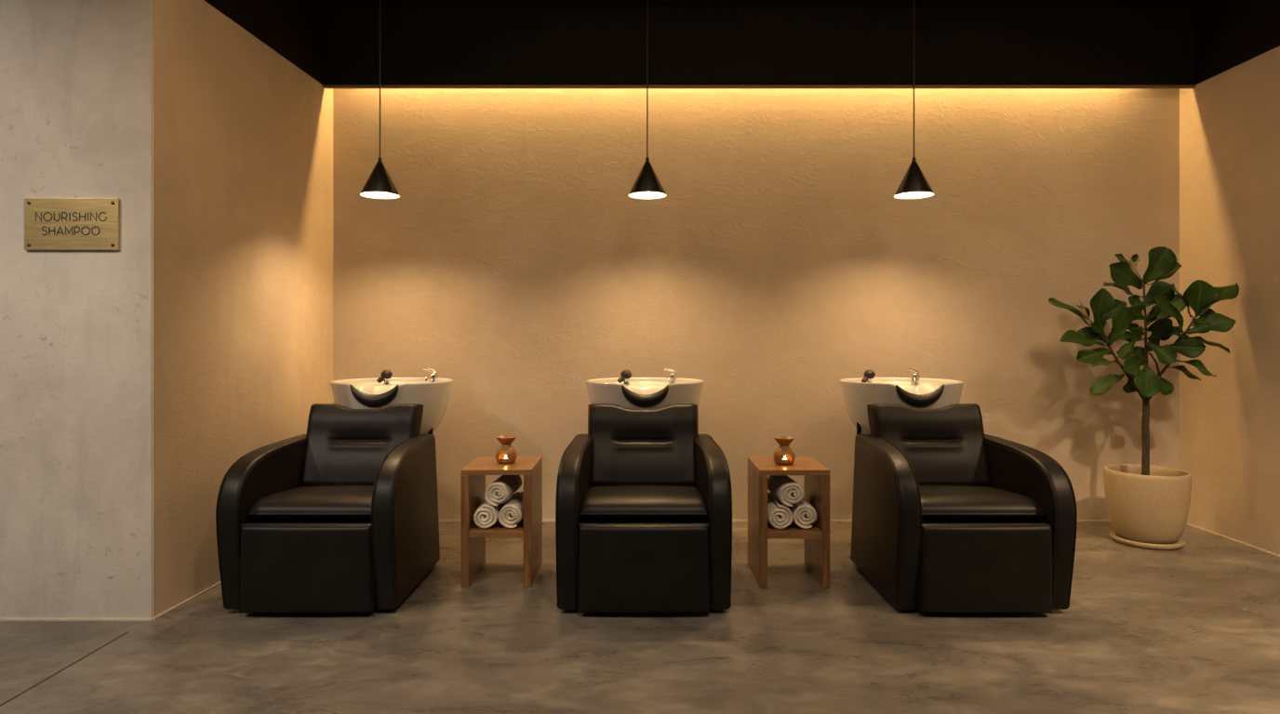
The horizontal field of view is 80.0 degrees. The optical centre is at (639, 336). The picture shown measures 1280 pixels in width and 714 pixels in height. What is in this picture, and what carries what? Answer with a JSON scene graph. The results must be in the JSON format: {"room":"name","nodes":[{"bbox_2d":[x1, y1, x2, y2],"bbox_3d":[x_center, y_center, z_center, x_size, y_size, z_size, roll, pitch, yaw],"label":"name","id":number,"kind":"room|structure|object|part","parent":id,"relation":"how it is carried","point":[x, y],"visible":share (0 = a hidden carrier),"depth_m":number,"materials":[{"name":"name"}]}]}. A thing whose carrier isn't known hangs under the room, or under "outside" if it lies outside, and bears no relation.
{"room":"salon","nodes":[
{"label":"salon","id":0,"kind":"room"},
{"bbox_2d":[0,0,152,618],"bbox_3d":[-3.544,-0.400,3.023,3.313,3.000,0.133,0,0,0],"label":"wall","id":1,"kind":"structure","parent":0,"point":[76,75],"depth_m":2.96,"materials":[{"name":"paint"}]},
{"bbox_2d":[24,198,119,250],"bbox_3d":[-2.197,-0.435,2.949,0.363,0.200,0.016,0,0,0],"label":"wall sign","id":2,"kind":"object","parent":1,"relation":"attached to","point":[49,223],"visible":1,"depth_m":2.94,"materials":[{"name":"gold metal"}]},
{"bbox_2d":[0,618,152,621],"bbox_3d":[-3.545,1.096,2.953,3.311,0.008,0.008,0,0,0],"label":"baseboard","id":3,"kind":"structure","parent":1,"relation":"attached to","point":[1,620],"depth_m":2.95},
{"bbox_2d":[174,0,333,606],"bbox_3d":[-1.961,-0.400,3.810,0.278,3.000,1.440,0,0,0],"label":"wall","id":4,"kind":"structure","parent":0,"point":[254,130],"depth_m":3.52,"materials":[{"name":"paint"}]},
{"bbox_2d":[152,0,174,617],"bbox_3d":[-1.888,-0.400,3.026,0.004,3.000,0.129,0,0,3],"label":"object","id":5,"kind":"structure","parent":4,"relation":"attached to","point":[163,10],"depth_m":3.01,"materials":[{"name":"paint"}]},
{"bbox_2d":[152,582,220,620],"bbox_3d":[-1.852,1.096,3.744,0.008,0.008,1.575,0,0,2],"label":"baseboard","id":6,"kind":"structure","parent":4,"relation":"attached to","point":[219,583],"depth_m":3.15,"materials":[{"name":"beige paint"}]},
{"bbox_2d":[204,0,323,84],"bbox_3d":[-1.857,-1.675,3.688,0.006,0.450,1.455,0,0,3],"label":"trim","id":7,"kind":"structure","parent":4,"relation":"attached to","point":[293,29],"depth_m":4.00,"materials":[{"name":"black paint"}]},
{"bbox_2d":[501,454,508,462],"bbox_3d":[-0.620,0.561,3.520,0.039,0.030,0.039,0,0,0],"label":"tealight","id":8,"kind":"object","parent":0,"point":[504,460],"visible":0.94,"depth_m":3.50,"materials":[{"name":"wax"}]},
{"bbox_2d":[501,457,508,462],"bbox_3d":[-0.620,0.569,3.520,0.039,0.014,0.039,0,0,0],"label":"cup","id":9,"kind":"object","parent":8,"relation":"on","point":[504,460],"depth_m":3.50,"materials":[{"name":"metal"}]},
{"bbox_2d":[0,521,1279,713],"bbox_3d":[-0.850,1.160,1.275,8.700,0.120,6.950,0,0,0],"label":"floor","id":10,"kind":"structure","parent":0,"point":[1193,628],"depth_m":2.66,"materials":[{"name":"concrete"}]},
{"bbox_2d":[215,368,453,613],"bbox_3d":[-1.305,0.637,3.630,0.690,0.925,1.341,0,0,0],"label":"chair","id":11,"kind":"object","parent":10,"relation":"on","point":[340,515],"visible":1,"depth_m":3.08,"materials":[{"name":"black leather"}]},
{"bbox_3d":[-1.595,0.774,3.318,0.110,0.612,0.712,0,0,0],"label":"armrest","id":12,"kind":"part","parent":11,"relation":"part of","materials":[{"name":"black leather"}]},
{"bbox_3d":[-1.305,0.716,3.297,0.510,0.132,0.530,0,0,0],"label":"seat","id":13,"kind":"part","parent":11,"relation":"part of","materials":[{"name":"black leather"}]},
{"bbox_3d":[-1.305,0.516,3.580,0.527,0.396,0.242,0,0,0],"label":"backrest","id":14,"kind":"part","parent":11,"relation":"part of","materials":[{"name":"black leather"}]},
{"bbox_2d":[330,368,453,434],"bbox_3d":[-1.295,0.370,3.996,0.616,0.390,0.610,0,0,0],"label":"bowl","id":15,"kind":"object","parent":11,"relation":"on","point":[433,393],"depth_m":3.85,"materials":[{"name":"white ceramic"}]},
{"bbox_3d":[-1.015,0.774,3.318,0.110,0.612,0.712,0,0,0],"label":"armrest","id":16,"kind":"part","parent":11,"relation":"part of","materials":[{"name":"black leather"}]},
{"bbox_2d":[460,435,542,587],"bbox_3d":[-0.631,0.782,3.527,0.310,0.636,0.365,0,0,0],"label":"side table","id":17,"kind":"object","parent":10,"relation":"on","point":[473,476],"depth_m":3.39,"materials":[{"name":"brown wood"}]},
{"bbox_3d":[-0.768,0.854,3.527,0.036,0.492,0.365,0,0,0],"label":"panel","id":18,"kind":"part","parent":17,"relation":"part of","materials":[{"name":"brown wood"}]},
{"bbox_2d":[473,499,507,528],"bbox_3d":[-0.685,0.800,3.525,0.110,0.108,0.307,0,0,0],"label":"rolled towel","id":19,"kind":"object","parent":17,"relation":"on","point":[486,515],"visible":0.73,"depth_m":3.38,"materials":[{"name":"fabric"}]},
{"bbox_2d":[468,517,523,538],"bbox_3d":[-0.631,0.871,3.527,0.240,0.031,0.357,0,0,0],"label":"shelf","id":20,"kind":"object","parent":17,"relation":"attached to","point":[497,530],"depth_m":3.35,"materials":[{"name":"brown wood"}]},
{"bbox_3d":[-0.619,0.524,3.531,0.098,0.120,0.095,0,0,6],"label":"oil burner","id":21,"kind":"part","parent":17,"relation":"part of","materials":[{"name":"orange ceramic"}]},
{"bbox_2d":[498,492,523,528],"bbox_3d":[-0.576,0.799,3.531,0.108,0.109,0.307,0,0,0],"label":"rolled towel","id":22,"kind":"object","parent":17,"relation":"on","point":[510,516],"visible":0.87,"depth_m":3.38,"materials":[{"name":"fabric"}]},
{"bbox_2d":[484,475,522,506],"bbox_3d":[-0.625,0.698,3.517,0.111,0.107,0.307,0,0,3],"label":"rolled towel","id":23,"kind":"object","parent":22,"relation":"on","point":[504,486],"visible":0.99,"depth_m":3.37,"materials":[{"name":"fabric"}]},
{"bbox_3d":[-0.494,0.854,3.527,0.036,0.492,0.365,0,0,0],"label":"panel","id":24,"kind":"part","parent":17,"relation":"part of","materials":[{"name":"brown wood"}]},
{"bbox_2d":[555,368,732,613],"bbox_3d":[0.015,0.637,3.630,0.690,0.925,1.341,0,0,0],"label":"chair","id":25,"kind":"object","parent":10,"relation":"on","point":[644,499],"visible":1,"depth_m":3.03,"materials":[{"name":"black leather"}]},
{"bbox_3d":[-0.275,0.774,3.318,0.110,0.612,0.712,0,0,0],"label":"armrest","id":26,"kind":"part","parent":25,"relation":"part of","materials":[{"name":"black leather"}]},
{"bbox_3d":[0.015,0.516,3.580,0.527,0.396,0.242,0,0,0],"label":"backrest","id":27,"kind":"part","parent":25,"relation":"part of","materials":[{"name":"black leather"}]},
{"bbox_3d":[0.015,0.716,3.297,0.510,0.132,0.530,0,0,0],"label":"seat","id":28,"kind":"part","parent":25,"relation":"part of","materials":[{"name":"black leather"}]},
{"bbox_2d":[586,368,703,409],"bbox_3d":[0.025,0.370,3.996,0.616,0.390,0.610,0,0,0],"label":"bowl","id":29,"kind":"object","parent":25,"relation":"on","point":[627,392],"depth_m":3.80,"materials":[{"name":"white ceramic"}]},
{"bbox_3d":[0.305,0.774,3.318,0.110,0.612,0.712,0,0,0],"label":"armrest","id":30,"kind":"part","parent":25,"relation":"part of","materials":[{"name":"black leather"}]},
{"bbox_2d":[747,436,829,587],"bbox_3d":[0.677,0.782,3.518,0.310,0.636,0.365,0,0,0],"label":"side table","id":31,"kind":"object","parent":10,"relation":"on","point":[816,476],"depth_m":3.38,"materials":[{"name":"brown wood"}]},
{"bbox_3d":[0.540,0.854,3.518,0.036,0.492,0.365,0,0,0],"label":"panel","id":32,"kind":"part","parent":31,"relation":"part of","materials":[{"name":"brown wood"}]},
{"bbox_2d":[767,493,793,529],"bbox_3d":[0.623,0.800,3.515,0.110,0.108,0.307,0,0,0],"label":"rolled towel","id":33,"kind":"object","parent":31,"relation":"on","point":[780,516],"visible":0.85,"depth_m":3.37,"materials":[{"name":"fabric"}]},
{"bbox_2d":[767,475,804,506],"bbox_3d":[0.663,0.698,3.507,0.111,0.107,0.307,0,0,-3],"label":"rolled towel","id":34,"kind":"object","parent":33,"relation":"on","point":[784,488],"visible":0.98,"depth_m":3.37,"materials":[{"name":"fabric"}]},
{"bbox_3d":[0.662,0.524,3.501,0.098,0.120,0.095,0,0,-6],"label":"oil burner","id":35,"kind":"part","parent":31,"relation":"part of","materials":[{"name":"orange ceramic"}]},
{"bbox_2d":[767,520,821,538],"bbox_3d":[0.677,0.871,3.518,0.240,0.031,0.357,0,0,0],"label":"shelf","id":36,"kind":"object","parent":31,"relation":"attached to","point":[792,531],"depth_m":3.34,"materials":[{"name":"brown wood"}]},
{"bbox_2d":[786,498,816,529],"bbox_3d":[0.732,0.799,3.521,0.108,0.109,0.307,0,0,0],"label":"rolled towel","id":37,"kind":"object","parent":31,"relation":"on","point":[804,514],"visible":0.67,"depth_m":3.37,"materials":[{"name":"fabric"}]},
{"bbox_3d":[0.814,0.854,3.518,0.036,0.492,0.365,0,0,0],"label":"panel","id":38,"kind":"part","parent":31,"relation":"part of","materials":[{"name":"brown wood"}]},
{"bbox_2d":[840,368,1077,613],"bbox_3d":[1.355,0.637,3.630,0.690,0.925,1.341,0,0,0],"label":"chair","id":39,"kind":"object","parent":10,"relation":"on","point":[949,515],"visible":1,"depth_m":3.08,"materials":[{"name":"black leather"}]},
{"bbox_3d":[1.065,0.774,3.318,0.110,0.612,0.712,0,0,0],"label":"armrest","id":40,"kind":"part","parent":39,"relation":"part of","materials":[{"name":"black leather"}]},
{"bbox_2d":[840,368,963,434],"bbox_3d":[1.365,0.370,3.996,0.616,0.390,0.610,0,0,0],"label":"bowl","id":41,"kind":"object","parent":39,"relation":"on","point":[913,393],"depth_m":3.85,"materials":[{"name":"white ceramic"}]},
{"bbox_3d":[1.355,0.516,3.580,0.527,0.396,0.242,0,0,0],"label":"backrest","id":42,"kind":"part","parent":39,"relation":"part of","materials":[{"name":"black leather"}]},
{"bbox_3d":[1.355,0.716,3.297,0.510,0.132,0.530,0,0,0],"label":"seat","id":43,"kind":"part","parent":39,"relation":"part of","materials":[{"name":"black leather"}]},
{"bbox_3d":[1.645,0.774,3.318,0.110,0.612,0.712,0,0,0],"label":"armrest","id":44,"kind":"part","parent":39,"relation":"part of","materials":[{"name":"black leather"}]},
{"bbox_2d":[1109,530,1185,549],"bbox_3d":[2.705,1.084,4.075,0.335,0.032,0.335,0,0,0],"label":"saucer","id":45,"kind":"object","parent":10,"relation":"on","point":[1180,543],"visible":0.5,"depth_m":3.96,"materials":[{"name":"beige ceramic"}]},
{"bbox_2d":[1048,246,1239,544],"bbox_3d":[2.654,0.298,4.069,0.986,1.553,0.403,0,0,0],"label":"fig tree","id":46,"kind":"object","parent":45,"relation":"on","point":[1146,503],"visible":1,"depth_m":4.02,"materials":[{"name":"green plant"}]},
{"bbox_3d":[2.705,0.894,4.075,0.392,0.360,0.392,0,0,0],"label":"pot","id":47,"kind":"part","parent":46,"relation":"part of","materials":[{"name":"beige ceramic"}]},
{"bbox_2d":[333,88,1179,520],"bbox_3d":[0.700,-0.400,4.605,5.600,3.000,0.150,0,0,0],"label":"wall","id":48,"kind":"structure","parent":0,"point":[514,261],"depth_m":4.53,"materials":[{"name":"paint"}]},
{"bbox_2d":[438,520,1109,521],"bbox_3d":[0.691,1.096,4.526,5.010,0.008,0.008,0,0,0],"label":"baseboard","id":49,"kind":"structure","parent":48,"relation":"attached to","point":[438,521],"depth_m":4.52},
{"bbox_2d":[317,0,1205,7],"bbox_3d":[-0.850,-1.960,1.275,8.700,0.120,6.950,0,0,0],"label":"ceiling","id":50,"kind":"structure","parent":0,"point":[325,3],"depth_m":4.33,"materials":[{"name":"black paint"}]},
{"bbox_2d":[360,0,399,199],"bbox_3d":[-1.336,-1.312,3.920,0.195,1.174,0.195,0,0,0],"label":"pendant lamp","id":51,"kind":"object","parent":50,"relation":"hanging from","point":[380,185],"visible":1,"depth_m":3.89,"materials":[{"name":"black metal"}]},
{"bbox_3d":[-1.336,-0.810,3.920,0.195,0.170,0.195,0,0,0],"label":"lamp shade","id":52,"kind":"part","parent":51,"relation":"part of","materials":[{"name":"black paint"}]},
{"bbox_3d":[-1.336,-1.397,3.920,0.007,0.959,0.007,0,0,0],"label":"cord","id":53,"kind":"part","parent":51,"relation":"part of","materials":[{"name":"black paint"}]},
{"bbox_2d":[628,0,666,199],"bbox_3d":[0.038,-1.312,3.920,0.195,1.174,0.195,0,0,0],"label":"pendant lamp","id":54,"kind":"object","parent":50,"relation":"hanging from","point":[646,185],"visible":1,"depth_m":3.90,"materials":[{"name":"black metal"}]},
{"bbox_3d":[0.038,-0.810,3.920,0.195,0.170,0.195,0,0,0],"label":"lamp shade","id":55,"kind":"part","parent":54,"relation":"part of","materials":[{"name":"black paint"}]},
{"bbox_3d":[0.038,-1.397,3.920,0.007,0.959,0.007,0,0,0],"label":"cord","id":56,"kind":"part","parent":54,"relation":"part of","materials":[{"name":"black paint"}]},
{"bbox_2d":[893,0,933,199],"bbox_3d":[1.408,-1.312,3.920,0.195,1.174,0.195,0,0,0],"label":"pendant lamp","id":57,"kind":"object","parent":50,"relation":"hanging from","point":[913,185],"visible":1,"depth_m":3.89,"materials":[{"name":"black metal"}]},
{"bbox_3d":[1.408,-0.810,3.920,0.195,0.170,0.195,0,0,0],"label":"lamp shade","id":58,"kind":"part","parent":57,"relation":"part of","materials":[{"name":"black paint"}]},
{"bbox_3d":[1.408,-1.397,3.920,0.007,0.959,0.007,0,0,0],"label":"cord","id":59,"kind":"part","parent":57,"relation":"part of","materials":[{"name":"black paint"}]},
{"bbox_2d":[781,456,788,463],"bbox_3d":[0.663,0.561,3.490,0.039,0.030,0.039,0,0,0],"label":"tealight","id":60,"kind":"object","parent":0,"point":[783,460],"visible":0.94,"depth_m":3.48,"materials":[{"name":"wax"}]},
{"bbox_2d":[1179,45,1279,555],"bbox_3d":[3.280,-0.400,1.265,0.440,3.000,6.530,0,0,0],"label":"wall","id":61,"kind":"structure","parent":0,"point":[1230,121],"depth_m":4.09,"materials":[{"name":"paint"}]},
{"bbox_2d":[322,84,1195,88],"bbox_3d":[0.687,-1.443,4.405,5.027,0.014,0.024,0,0,0],"label":"trim","id":62,"kind":"structure","parent":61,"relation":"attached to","point":[324,86],"depth_m":4.39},
{"bbox_2d":[323,7,1194,84],"bbox_3d":[0.687,-1.675,4.405,5.029,0.450,0.020,0,0,0],"label":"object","id":63,"kind":"structure","parent":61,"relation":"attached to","point":[420,46],"depth_m":4.39,"materials":[{"name":"black paint"}]},
{"bbox_2d":[1186,522,1279,558],"bbox_3d":[3.128,1.096,1.265,0.008,0.008,6.532,0,0,1],"label":"baseboard","id":64,"kind":"structure","parent":61,"relation":"attached to","point":[1194,526],"depth_m":4.08,"materials":[{"name":"beige paint"}]},
{"bbox_2d":[1194,0,1279,84],"bbox_3d":[3.128,-1.675,1.208,0.006,0.450,6.417,0,0,1],"label":"ceiling bulkhead","id":65,"kind":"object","parent":61,"relation":"attached to","point":[1229,33],"depth_m":4.12,"materials":[{"name":"black paint"}]}
]}

